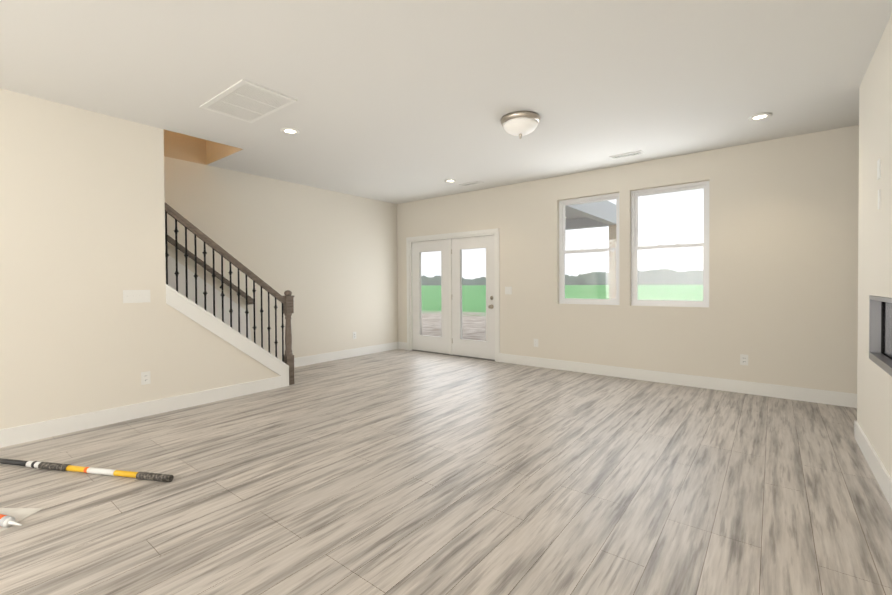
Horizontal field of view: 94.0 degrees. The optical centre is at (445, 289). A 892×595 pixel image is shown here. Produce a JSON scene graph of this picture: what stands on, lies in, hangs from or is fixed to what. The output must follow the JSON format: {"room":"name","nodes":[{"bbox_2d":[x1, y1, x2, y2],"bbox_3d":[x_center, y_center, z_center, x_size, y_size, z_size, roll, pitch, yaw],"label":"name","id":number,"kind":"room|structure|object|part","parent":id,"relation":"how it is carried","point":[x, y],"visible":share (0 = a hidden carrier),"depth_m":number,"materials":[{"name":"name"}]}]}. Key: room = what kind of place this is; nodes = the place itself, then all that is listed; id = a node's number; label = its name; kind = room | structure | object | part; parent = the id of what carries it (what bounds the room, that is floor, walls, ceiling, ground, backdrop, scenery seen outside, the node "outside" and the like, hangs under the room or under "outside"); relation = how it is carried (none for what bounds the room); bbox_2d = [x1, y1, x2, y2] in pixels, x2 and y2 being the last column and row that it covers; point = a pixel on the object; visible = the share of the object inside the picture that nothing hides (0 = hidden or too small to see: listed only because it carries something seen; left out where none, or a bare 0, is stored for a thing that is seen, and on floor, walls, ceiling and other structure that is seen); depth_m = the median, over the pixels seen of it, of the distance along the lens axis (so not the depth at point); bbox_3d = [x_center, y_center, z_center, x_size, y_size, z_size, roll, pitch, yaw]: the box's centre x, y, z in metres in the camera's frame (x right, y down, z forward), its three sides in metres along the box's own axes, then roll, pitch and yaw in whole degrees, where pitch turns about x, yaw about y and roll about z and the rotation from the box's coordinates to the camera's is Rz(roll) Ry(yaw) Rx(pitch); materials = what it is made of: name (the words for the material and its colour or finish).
{"room":"living room","nodes":[
{"label":"living room","id":0,"kind":"room"},
{"bbox_2d":[0,88,279,429],"bbox_3d":[-3.687,-1.536,2.905,0.120,5.500,5.500,0,1,38],"label":"wall","id":1,"kind":"structure","parent":0,"point":[82,223],"depth_m":3.57,"materials":[{"name":"beige paint"}]},
{"bbox_2d":[123,290,149,302],"bbox_3d":[-2.864,0.068,3.850,0.017,0.114,0.201,0,1,38],"label":"light switch","id":2,"kind":"object","parent":1,"relation":"attached to","point":[135,296],"visible":1,"depth_m":3.84,"materials":[{"name":"white plastic"}]},
{"bbox_2d":[0,376,281,447],"bbox_3d":[-3.646,1.147,2.863,0.015,0.135,5.410,0,1,38],"label":"baseboard","id":3,"kind":"structure","parent":1,"relation":"attached to","point":[36,431],"depth_m":3.78,"materials":[{"name":"white"}]},
{"bbox_2d":[141,371,150,384],"bbox_3d":[-2.821,0.836,3.914,0.009,0.118,0.072,0,1,38],"label":"outlet","id":4,"kind":"object","parent":1,"relation":"attached to","point":[145,377],"visible":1,"depth_m":3.91,"materials":[{"name":"white plastic"}]},
{"bbox_2d":[166,284,288,386],"bbox_3d":[-2.362,0.579,4.589,0.136,1.211,1.286,0,1,38],"label":"trim","id":5,"kind":"structure","parent":1,"relation":"attached to","point":[197,315],"depth_m":4.47,"materials":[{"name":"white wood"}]},
{"bbox_2d":[206,140,242,164],"bbox_3d":[-2.631,-1.710,4.932,0.965,0.296,0.004,0,1,38],"label":"wall","id":6,"kind":"structure","parent":0,"point":[215,151],"depth_m":5.04,"materials":[{"name":"beige paint"}]},
{"bbox_2d":[164,129,397,359],"bbox_3d":[-3.597,-1.558,4.581,0.120,5.500,8.485,0,1,38],"label":"wall","id":7,"kind":"structure","parent":0,"point":[327,259],"depth_m":6.21,"materials":[{"name":"beige paint"}]},
{"bbox_2d":[165,256,251,340],"bbox_3d":[-3.778,-0.628,4.246,0.016,3.651,3.670,0,1,38],"label":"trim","id":8,"kind":"structure","parent":7,"relation":"attached to","point":[191,286],"depth_m":5.22,"materials":[{"name":"white"}]},
{"bbox_2d":[281,342,397,366],"bbox_3d":[-1.770,1.085,6.810,0.015,0.135,2.795,0,1,38],"label":"baseboard","id":9,"kind":"structure","parent":7,"relation":"attached to","point":[317,358],"depth_m":6.88,"materials":[{"name":"white"}]},
{"bbox_2d":[0,349,891,594],"bbox_3d":[-0.768,1.253,2.463,7.065,0.100,8.435,0,1,38],"label":"floor","id":10,"kind":"structure","parent":0,"point":[400,472],"depth_m":2.44,"materials":[{"name":"laminate"}]},
{"bbox_2d":[0,508,42,531],"bbox_3d":[-2.430,1.216,2.157,0.400,0.001,0.300,0,1,1],"label":"paper sheet","id":11,"kind":"object","parent":10,"relation":"on","point":[18,514],"visible":0.75,"depth_m":2.26,"materials":[{"name":"white paper"}]},
{"bbox_2d":[0,514,21,527],"bbox_3d":[-2.291,1.189,2.142,0.318,0.050,0.051,0,1,16],"label":"tube","id":12,"kind":"object","parent":11,"relation":"on","point":[6,521],"visible":1,"depth_m":2.11,"materials":[{"name":"white plastic"}]},
{"bbox_2d":[0,458,173,481],"bbox_3d":[-2.481,1.188,2.759,1.550,0.045,0.045,0,1,12],"label":"pole","id":13,"kind":"object","parent":10,"relation":"on","point":[111,472],"visible":0.98,"depth_m":2.71,"materials":[{"name":"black plastic"}]},
{"bbox_2d":[165,203,293,384],"bbox_3d":[-3.986,-0.714,3.222,0.963,3.851,5.602,0,1,38],"label":"stair railing","id":14,"kind":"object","parent":10,"relation":"on","point":[287,301],"depth_m":4.72,"materials":[{"name":"brown"}]},
{"bbox_3d":[-3.761,-1.212,4.197,0.107,2.882,3.630,0,1,38],"label":"wall rail","id":15,"kind":"part","parent":14,"relation":"part of","materials":[{"name":"grey wood"}]},
{"bbox_3d":[-2.373,-0.333,4.583,0.062,1.066,1.285,0,1,38],"label":"handrail","id":16,"kind":"part","parent":14,"relation":"part of","materials":[{"name":"grey wood"}]},
{"bbox_3d":[-1.944,0.594,5.134,0.108,1.162,0.108,0,1,38],"label":"newel post","id":17,"kind":"part","parent":14,"relation":"part of","materials":[{"name":"grey wood"}]},
{"bbox_2d":[0,0,891,203],"bbox_3d":[-0.776,-1.687,2.437,6.965,0.300,8.365,0,1,38],"label":"ceiling","id":18,"kind":"structure","parent":0,"point":[400,101],"depth_m":3.01,"materials":[{"name":"white paint"}]},
{"bbox_2d":[200,79,296,122],"bbox_3d":[-1.646,-1.538,3.454,0.750,0.011,0.445,0,1,38],"label":"ceiling vent","id":19,"kind":"object","parent":18,"relation":"in","point":[246,101],"visible":1,"depth_m":3.42,"materials":[{"name":"white plastic"}]},
{"bbox_2d":[281,128,299,134],"bbox_3d":[-1.528,-1.548,4.083,0.176,0.009,0.176,0,1,38],"label":"recessed light","id":20,"kind":"object","parent":18,"relation":"in","point":[292,131],"visible":0.98,"depth_m":4.08,"materials":[{"name":"white plastic"}]},
{"bbox_2d":[445,179,455,182],"bbox_3d":[0.066,-1.584,6.093,0.176,0.009,0.176,0,1,38],"label":"recessed light","id":21,"kind":"object","parent":18,"relation":"in","point":[450,180],"visible":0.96,"depth_m":6.08,"materials":[{"name":"white"}]},
{"bbox_2d":[459,181,482,186],"bbox_3d":[0.381,-1.588,6.284,0.360,0.009,0.150,0,1,38],"label":"ceiling vent","id":22,"kind":"object","parent":18,"relation":"in","point":[471,183],"visible":0.98,"depth_m":6.27,"materials":[{"name":"white plastic"}]},
{"bbox_2d":[501,111,540,138],"bbox_3d":[0.683,-1.470,3.821,0.364,0.186,0.364,0,1,38],"label":"dome ceiling light","id":23,"kind":"object","parent":18,"relation":"attached to","point":[520,123],"visible":1,"depth_m":3.71,"materials":[{"name":"white glass"}]},
{"bbox_2d":[609,150,643,159],"bbox_3d":[2.132,-1.581,4.919,0.360,0.009,0.150,0,1,38],"label":"ceiling vent","id":24,"kind":"object","parent":18,"relation":"in","point":[626,155],"visible":0.98,"depth_m":4.91,"materials":[{"name":"white plastic"}]},
{"bbox_2d":[748,113,771,120],"bbox_3d":[2.865,-1.571,3.796,0.176,0.009,0.176,0,1,38],"label":"recessed light","id":25,"kind":"object","parent":18,"relation":"in","point":[760,116],"visible":1,"depth_m":3.79,"materials":[{"name":"white plastic"}]},
{"bbox_2d":[397,125,858,393],"bbox_3d":[1.866,-0.376,5.805,7.205,3.040,0.160,0,1,38],"label":"wall","id":26,"kind":"structure","parent":0,"point":[782,309],"depth_m":4.70,"materials":[{"name":"beige paint"}]},
{"bbox_2d":[412,239,449,353],"bbox_3d":[-0.266,0.129,7.462,0.872,1.981,0.061,0,1,38],"label":"door","id":27,"kind":"structure","parent":26,"relation":"in","point":[430,343],"depth_m":7.45,"materials":[{"name":"white paint"}]},
{"bbox_2d":[406,228,499,361],"bbox_3d":[0.104,0.092,7.187,1.980,2.090,0.178,0,1,38],"label":"door frame","id":28,"kind":"structure","parent":26,"relation":"attached to","point":[495,231],"depth_m":7.14,"materials":[{"name":"white wood"}]},
{"bbox_2d":[451,235,494,359],"bbox_3d":[0.435,0.132,6.866,0.878,1.981,0.131,0,1,38],"label":"door","id":29,"kind":"structure","parent":26,"relation":"in","point":[474,348],"depth_m":6.88,"materials":[{"name":"white paint"}]},
{"bbox_2d":[505,287,511,293],"bbox_3d":[0.959,0.022,6.412,0.118,0.118,0.016,0,1,38],"label":"light switch","id":30,"kind":"object","parent":26,"relation":"attached to","point":[508,290],"visible":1,"depth_m":6.41,"materials":[{"name":"white plastic"}]},
{"bbox_2d":[534,339,537,346],"bbox_3d":[1.327,0.793,6.141,0.072,0.118,0.009,0,1,38],"label":"electrical outlet","id":31,"kind":"object","parent":26,"relation":"attached to","point":[535,342],"visible":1,"depth_m":6.14,"materials":[{"name":"white plastic"}]},
{"bbox_2d":[559,193,619,304],"bbox_3d":[1.984,-0.528,5.748,0.850,1.475,0.070,0,1,38],"label":"window","id":32,"kind":"structure","parent":26,"relation":"in","point":[563,252],"depth_m":5.78,"materials":[{"name":"white plastic"}]},
{"bbox_2d":[398,342,856,407],"bbox_3d":[1.821,1.078,5.755,6.965,0.135,0.015,0,1,38],"label":"baseboard","id":33,"kind":"structure","parent":26,"relation":"attached to","point":[805,394],"depth_m":4.88,"materials":[{"name":"white wood"}]},
{"bbox_2d":[631,181,708,306],"bbox_3d":[2.756,-0.525,5.140,0.865,1.475,0.070,0,1,38],"label":"window","id":34,"kind":"structure","parent":26,"relation":"in","point":[635,246],"depth_m":5.12,"materials":[{"name":"white plastic"}]},
{"bbox_2d":[740,354,747,365],"bbox_3d":[3.292,0.781,4.596,0.072,0.118,0.009,0,1,38],"label":"electrical outlet","id":35,"kind":"object","parent":26,"relation":"attached to","point":[743,359],"visible":1,"depth_m":4.60,"materials":[{"name":"white plastic"}]},
{"bbox_2d":[857,14,891,477],"bbox_3d":[1.301,-0.299,0.131,0.840,3.040,7.270,0,1,38],"label":"wall","id":36,"kind":"structure","parent":0,"point":[874,400],"depth_m":2.71,"materials":[{"name":"beige paint"}]},
{"bbox_2d":[854,420,891,508],"bbox_3d":[0.978,1.151,0.420,0.015,0.135,7.285,0,1,38],"label":"baseboard","id":37,"kind":"structure","parent":36,"relation":"attached to","point":[879,471],"depth_m":2.57,"materials":[{"name":"white"}]},
{"bbox_2d":[877,158,880,179],"bbox_3d":[2.706,-0.750,2.600,0.006,0.118,0.072,0,1,38],"label":"outlet","id":38,"kind":"object","parent":36,"relation":"attached to","point":[878,169],"visible":0.93,"depth_m":2.60,"materials":[{"name":"white plastic"}]},
{"bbox_2d":[878,189,880,208],"bbox_3d":[2.700,-0.559,2.595,0.006,0.118,0.050,0,1,38],"label":"outlet plate","id":39,"kind":"object","parent":36,"relation":"attached to","point":[879,198],"visible":0.86,"depth_m":2.58,"materials":[{"name":"white plastic"}]},
{"bbox_2d":[869,295,891,375],"bbox_3d":[2.522,0.269,2.196,0.219,0.431,1.486,0,1,38],"label":"fireplace","id":40,"kind":"object","parent":36,"relation":"attached to","point":[880,332],"visible":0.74,"depth_m":2.78,"materials":[{"name":"grey"}]},
{"label":"outside","id":41,"kind":"structure","parent":0,"visible":0},
{"bbox_2d":[421,285,702,340],"bbox_3d":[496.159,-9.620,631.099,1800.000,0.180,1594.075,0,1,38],"label":"ground","id":42,"kind":"structure","parent":41,"point":[643,291],"depth_m":38.15,"materials":[{"name":"green plant"}]},
{"bbox_2d":[421,268,702,284],"bbox_3d":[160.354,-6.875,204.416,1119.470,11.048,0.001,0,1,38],"label":"trees","id":43,"kind":"object","parent":42,"relation":"on","point":[688,277],"depth_m":241.00,"materials":[{"name":"grey plant"}]},
{"bbox_2d":[565,200,615,298],"bbox_3d":[-1.348,-0.227,10.418,10.080,2.900,3.035,0,1,38],"label":"porch","id":44,"kind":"object","parent":42,"relation":"on","point":[599,211],"depth_m":8.38,"materials":[{"name":"grey"}]}
]}

